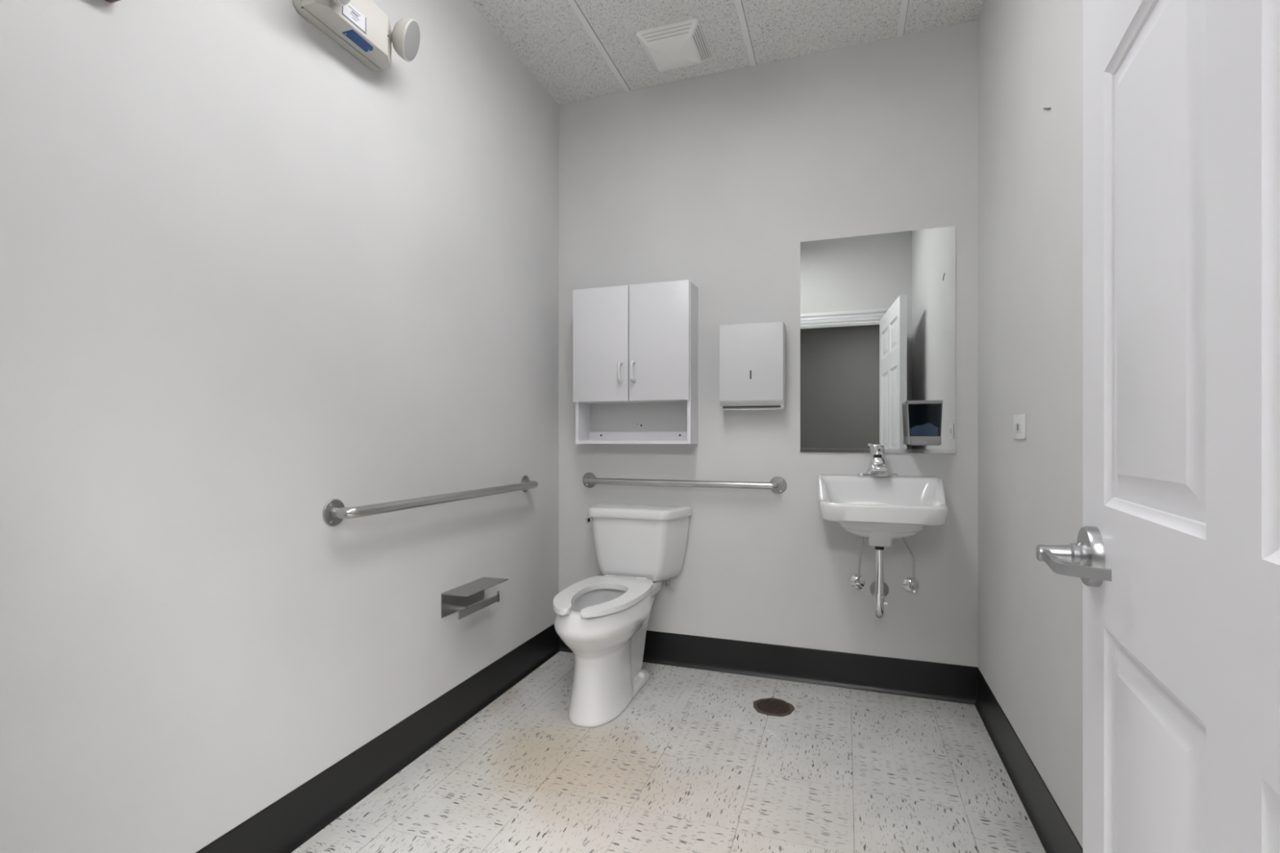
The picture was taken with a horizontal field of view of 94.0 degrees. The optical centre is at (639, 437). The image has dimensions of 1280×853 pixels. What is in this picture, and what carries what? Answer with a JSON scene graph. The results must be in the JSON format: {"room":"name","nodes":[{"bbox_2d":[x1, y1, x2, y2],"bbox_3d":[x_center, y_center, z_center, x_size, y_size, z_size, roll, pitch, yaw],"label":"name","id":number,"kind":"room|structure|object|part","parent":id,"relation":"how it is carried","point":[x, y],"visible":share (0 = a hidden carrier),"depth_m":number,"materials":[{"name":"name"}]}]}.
{"room":"public restroom","nodes":[
{"label":"public restroom","id":0,"kind":"room"},
{"bbox_2d":[0,0,559,852],"bbox_3d":[-0.885,-0.305,1.830,0.120,2.763,2.560,0,0,19],"label":"wall","id":1,"kind":"structure","parent":0,"point":[255,276],"depth_m":1.44,"materials":[{"name":"grey paint"}]},
{"bbox_2d":[105,0,119,2],"bbox_3d":[-1.040,-0.920,1.126,0.045,0.126,0.108,0,0,19],"label":"fire alarm","id":2,"kind":"object","parent":1,"relation":"attached to","point":[109,1],"visible":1,"depth_m":1.17,"materials":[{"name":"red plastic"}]},
{"bbox_2d":[293,0,420,71],"bbox_3d":[-0.772,-1.195,1.689,0.183,0.142,0.397,0,0,19],"label":"emergency light","id":3,"kind":"object","parent":1,"relation":"attached to","point":[360,27],"visible":1,"depth_m":1.70,"materials":[{"name":"grey plastic"}]},
{"bbox_2d":[342,5,366,34],"bbox_3d":[-0.786,-1.161,1.642,0.001,0.048,0.085,0,0,19],"label":"print","id":4,"kind":"object","parent":3,"relation":"attached to","point":[354,17],"depth_m":1.65,"materials":[{"name":"grey paper"}]},
{"bbox_2d":[195,623,559,852],"bbox_3d":[-0.821,1.002,1.808,0.014,0.149,2.560,0,0,19],"label":"baseboard","id":5,"kind":"structure","parent":1,"relation":"attached to","point":[288,823],"depth_m":1.84,"materials":[{"name":"black plastic"}]},
{"bbox_2d":[322,475,537,526],"bbox_3d":[-0.660,0.212,2.186,0.073,0.079,1.147,0,0,19],"label":"grab bar","id":6,"kind":"object","parent":1,"relation":"attached to","point":[334,512],"visible":1,"depth_m":1.88,"materials":[{"name":"silver metal"}]},
{"bbox_2d":[440,577,508,619],"bbox_3d":[-0.618,0.604,2.244,0.116,0.089,0.283,0,0,19],"label":"toilet paper holder","id":7,"kind":"object","parent":1,"relation":"attached to","point":[452,601],"visible":1,"depth_m":2.22,"materials":[{"name":"silver metal"}]},
{"bbox_3d":[-0.670,0.605,2.266,0.003,0.087,0.267,0,0,19],"label":"plate","id":8,"kind":"part","parent":7,"relation":"part of","materials":[{"name":"silver metal"}]},
{"bbox_2d":[440,577,508,596],"bbox_3d":[-0.616,0.562,2.249,0.116,0.004,0.271,0,0,19],"label":"shelf","id":9,"kind":"object","parent":7,"relation":"attached to","point":[478,585],"depth_m":2.23,"materials":[{"name":"silver metal"}]},
{"bbox_3d":[-0.635,0.626,2.237,0.083,0.043,0.259,0,0,19],"label":"roll arm","id":10,"kind":"part","parent":7,"relation":"part of","materials":[{"name":"silver metal"}]},
{"bbox_2d":[291,651,1045,852],"bbox_3d":[-0.500,1.127,-0.122,2.119,0.100,6.240,0,0,19],"label":"floor","id":11,"kind":"structure","parent":0,"point":[691,765],"depth_m":1.86,"materials":[{"name":"tile"}]},
{"bbox_2d":[553,502,691,727],"bbox_3d":[-0.118,0.699,2.505,0.503,0.756,0.760,0,0,19],"label":"toilet","id":12,"kind":"object","parent":11,"relation":"on","point":[603,619],"visible":1,"depth_m":2.49,"materials":[{"name":"white ceramic"}]},
{"bbox_3d":[-0.233,0.391,2.819,0.033,0.026,0.052,0,0,19],"label":"flush lever","id":13,"kind":"part","parent":12,"relation":"part of","materials":[{"name":"silver metal"}]},
{"bbox_3d":[-0.151,0.634,2.411,0.330,0.020,0.560,0,0,19],"label":"seat","id":14,"kind":"part","parent":12,"relation":"part of","materials":[{"name":"white plastic"}]},
{"bbox_3d":[-0.122,0.861,2.494,0.335,0.431,0.726,0,0,19],"label":"bowl","id":15,"kind":"part","parent":12,"relation":"part of","materials":[{"name":"white ceramic"}]},
{"bbox_3d":[-0.028,0.343,2.766,0.503,0.044,0.208,0,0,19],"label":"tank lid","id":16,"kind":"part","parent":12,"relation":"part of","materials":[{"name":"white ceramic"}]},
{"bbox_3d":[-0.027,0.506,2.771,0.476,0.286,0.182,0,0,19],"label":"tank","id":17,"kind":"part","parent":12,"relation":"part of","materials":[{"name":"white ceramic"}]},
{"bbox_2d":[753,697,795,716],"bbox_3d":[0.533,1.075,2.382,0.165,0.004,0.163,0,0,19],"label":"floor drain","id":18,"kind":"object","parent":11,"relation":"on","point":[769,706],"visible":1,"depth_m":2.37,"materials":[{"name":"brown metal"}]},
{"bbox_2d":[469,0,984,104],"bbox_3d":[0.079,-1.736,1.561,2.119,0.100,2.680,0,0,19],"label":"ceiling","id":19,"kind":"structure","parent":0,"point":[548,37],"depth_m":2.47,"materials":[{"name":"tile"}]},
{"bbox_2d":[567,0,631,91],"bbox_3d":[-0.475,-1.685,1.688,0.026,0.003,2.560,0,0,19],"label":"trim","id":20,"kind":"structure","parent":19,"relation":"attached to","point":[573,3],"depth_m":2.54,"materials":[{"name":"white paint"}]},
{"bbox_2d":[635,17,711,71],"bbox_3d":[0.149,-1.663,2.561,0.264,0.045,0.264,0,0,19],"label":"exhaust fan","id":21,"kind":"object","parent":19,"relation":"attached to","point":[681,44],"visible":1,"depth_m":2.50,"materials":[{"name":"white plastic"}]},
{"bbox_2d":[733,0,756,66],"bbox_3d":[0.099,-1.685,1.491,0.026,0.003,2.560,0,0,19],"label":"trim","id":22,"kind":"structure","parent":19,"relation":"attached to","point":[739,5],"depth_m":2.47,"materials":[{"name":"white paint"}]},
{"bbox_2d":[897,0,908,36],"bbox_3d":[0.676,-1.685,1.292,0.026,0.003,2.560,0,0,19],"label":"trim","id":23,"kind":"structure","parent":19,"relation":"attached to","point":[904,8],"depth_m":2.39,"materials":[{"name":"white paint"}]},
{"bbox_2d":[559,20,977,666],"bbox_3d":[0.496,-0.305,2.771,2.119,2.763,0.120,0,0,19],"label":"wall","id":24,"kind":"structure","parent":0,"point":[716,182],"depth_m":2.67,"materials":[{"name":"grey paint"}]},
{"bbox_2d":[573,280,697,444],"bbox_3d":[-0.029,-0.334,2.785,0.568,0.728,0.196,0,0,19],"label":"upper cabinet","id":25,"kind":"object","parent":24,"relation":"attached to","point":[635,347],"visible":1,"depth_m":2.75,"materials":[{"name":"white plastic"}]},
{"bbox_3d":[-0.183,-0.433,2.781,0.278,0.530,0.016,0,0,19],"label":"door","id":26,"kind":"part","parent":25,"relation":"part of","materials":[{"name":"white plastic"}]},
{"bbox_3d":[-0.092,-0.300,2.724,0.018,0.106,0.039,0,0,19],"label":"handle","id":27,"kind":"part","parent":25,"relation":"part of","materials":[{"name":"white plastic"}]},
{"bbox_3d":[-0.034,-0.300,2.704,0.018,0.106,0.039,0,0,19],"label":"handle","id":28,"kind":"part","parent":25,"relation":"part of","materials":[{"name":"white plastic"}]},
{"bbox_3d":[0.002,-0.007,2.865,0.531,0.042,0.015,0,0,19],"label":"hanging rail","id":29,"kind":"part","parent":25,"relation":"part of","materials":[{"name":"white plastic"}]},
{"bbox_3d":[0.005,-0.334,2.874,0.531,0.696,0.004,0,0,19],"label":"panel","id":30,"kind":"part","parent":25,"relation":"part of","materials":[{"name":"grey wood"}]},
{"bbox_3d":[0.086,-0.433,2.688,0.281,0.530,0.016,0,0,19],"label":"door","id":31,"kind":"part","parent":25,"relation":"part of","materials":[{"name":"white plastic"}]},
{"bbox_2d":[582,472,786,493],"bbox_3d":[0.172,0.212,2.781,0.995,0.078,0.073,0,0,19],"label":"grab bar","id":32,"kind":"object","parent":24,"relation":"attached to","point":[778,485],"visible":1,"depth_m":2.73,"materials":[{"name":"silver metal"}]},
{"bbox_2d":[719,321,785,410],"bbox_3d":[0.500,-0.311,2.654,0.278,0.378,0.101,0,0,19],"label":"paper towel dispenser","id":33,"kind":"object","parent":24,"relation":"attached to","point":[752,356],"visible":1,"depth_m":2.61,"materials":[{"name":"white metal"}]},
{"bbox_3d":[0.501,-0.125,2.656,0.274,0.004,0.092,0,0,19],"label":"plate","id":34,"kind":"part","parent":33,"relation":"part of","materials":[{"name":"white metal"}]},
{"bbox_2d":[559,630,977,705],"bbox_3d":[0.474,1.002,2.708,1.879,0.149,0.014,0,0,19],"label":"baseboard","id":35,"kind":"structure","parent":24,"relation":"attached to","point":[948,682],"depth_m":2.61,"materials":[{"name":"black plastic"}]},
{"bbox_2d":[800,226,955,453],"bbox_3d":[0.997,-0.398,2.531,0.615,0.928,0.007,0,0,19],"label":"mirror","id":36,"kind":"object","parent":24,"relation":"attached to","point":[877,312],"visible":0.85,"depth_m":2.53,"materials":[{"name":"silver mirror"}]},
{"bbox_2d":[817,474,948,618],"bbox_3d":[0.938,0.441,2.335,0.484,0.561,0.418,0,0,19],"label":"sink","id":37,"kind":"object","parent":24,"relation":"attached to","point":[882,510],"visible":1,"depth_m":2.33,"materials":[{"name":"white ceramic"}]},
{"bbox_3d":[0.915,0.627,2.495,0.027,0.023,0.026,0,0,19],"label":"valve handle","id":38,"kind":"part","parent":37,"relation":"part of","materials":[{"name":"silver metal"}]},
{"bbox_2d":[857,444,897,477],"bbox_3d":[0.974,0.095,2.438,0.154,0.136,0.138,0,0,19],"label":"faucet","id":39,"kind":"object","parent":37,"relation":"on","point":[877,467],"visible":1,"depth_m":2.45,"materials":[{"name":"silver metal"}]},
{"bbox_3d":[0.982,0.050,2.476,0.062,0.046,0.054,0,0,19],"label":"lever handle","id":40,"kind":"part","parent":39,"relation":"part of","materials":[{"name":"silver metal"}]},
{"bbox_3d":[0.973,0.120,2.436,0.104,0.074,0.135,0,0,19],"label":"spout","id":41,"kind":"part","parent":39,"relation":"part of","materials":[{"name":"silver metal"}]},
{"bbox_3d":[0.988,0.156,2.477,0.154,0.014,0.054,0,0,19],"label":"plate","id":42,"kind":"part","parent":39,"relation":"part of","materials":[{"name":"silver metal"}]},
{"bbox_2d":[817,474,948,546],"bbox_3d":[0.938,0.291,2.334,0.484,0.262,0.418,0,0,19],"label":"basin","id":43,"kind":"object","parent":37,"relation":"in","point":[882,510],"depth_m":2.28,"materials":[{"name":"white ceramic"}]},
{"bbox_3d":[1.118,0.624,2.428,0.026,0.024,0.027,0,0,19],"label":"valve handle","id":44,"kind":"part","parent":37,"relation":"part of","materials":[{"name":"silver metal"}]},
{"bbox_2d":[903,400,942,445],"bbox_3d":[1.148,-0.058,2.420,0.132,0.179,0.108,0,0,19],"label":"soap dispenser","id":45,"kind":"object","parent":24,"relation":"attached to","point":[922,419],"visible":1,"depth_m":2.40,"materials":[{"name":"grey plastic"}]},
{"bbox_2d":[977,0,1082,848],"bbox_3d":[1.005,-0.305,1.179,0.120,2.763,2.560,0,0,19],"label":"wall","id":46,"kind":"structure","parent":0,"point":[1030,51],"depth_m":1.71,"materials":[{"name":"grey paint"}]},
{"bbox_2d":[1013,413,1026,439],"bbox_3d":[1.158,-0.033,1.822,0.009,0.076,0.120,0,0,19],"label":"light switch","id":47,"kind":"object","parent":46,"relation":"attached to","point":[1019,420],"visible":1,"depth_m":1.81,"materials":[{"name":"white plastic"}]},
{"bbox_2d":[1014,421,1021,432],"bbox_3d":[1.156,-0.033,1.823,0.003,0.034,0.068,0,0,19],"label":"toggle","id":48,"kind":"object","parent":47,"relation":"attached to","point":[1017,424],"depth_m":1.82,"materials":[{"name":"grey plastic"}]},
{"bbox_2d":[974,666,1082,852],"bbox_3d":[0.941,1.002,1.201,0.014,0.149,2.560,0,0,19],"label":"baseboard","id":49,"kind":"structure","parent":46,"relation":"attached to","point":[1051,828],"depth_m":1.75,"materials":[{"name":"black plastic"}]},
{"bbox_3d":[-0.377,-0.305,0.238,2.119,2.763,0.120,0,0,19],"label":"wall","id":50,"kind":"structure","parent":0,"visible":0},
{"bbox_2d":[1035,0,1279,852],"bbox_3d":[0.536,0.054,0.480,0.183,2.021,0.915,0,0,19],"label":"door","id":51,"kind":"structure","parent":50,"relation":"in","point":[1175,554],"depth_m":0.59,"materials":[{"name":"white paint"}]},
{"bbox_3d":[0.588,0.170,0.814,0.058,0.037,0.155,0,0,24],"label":"lever","id":52,"kind":"part","parent":51,"relation":"part of","materials":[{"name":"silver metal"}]}
]}

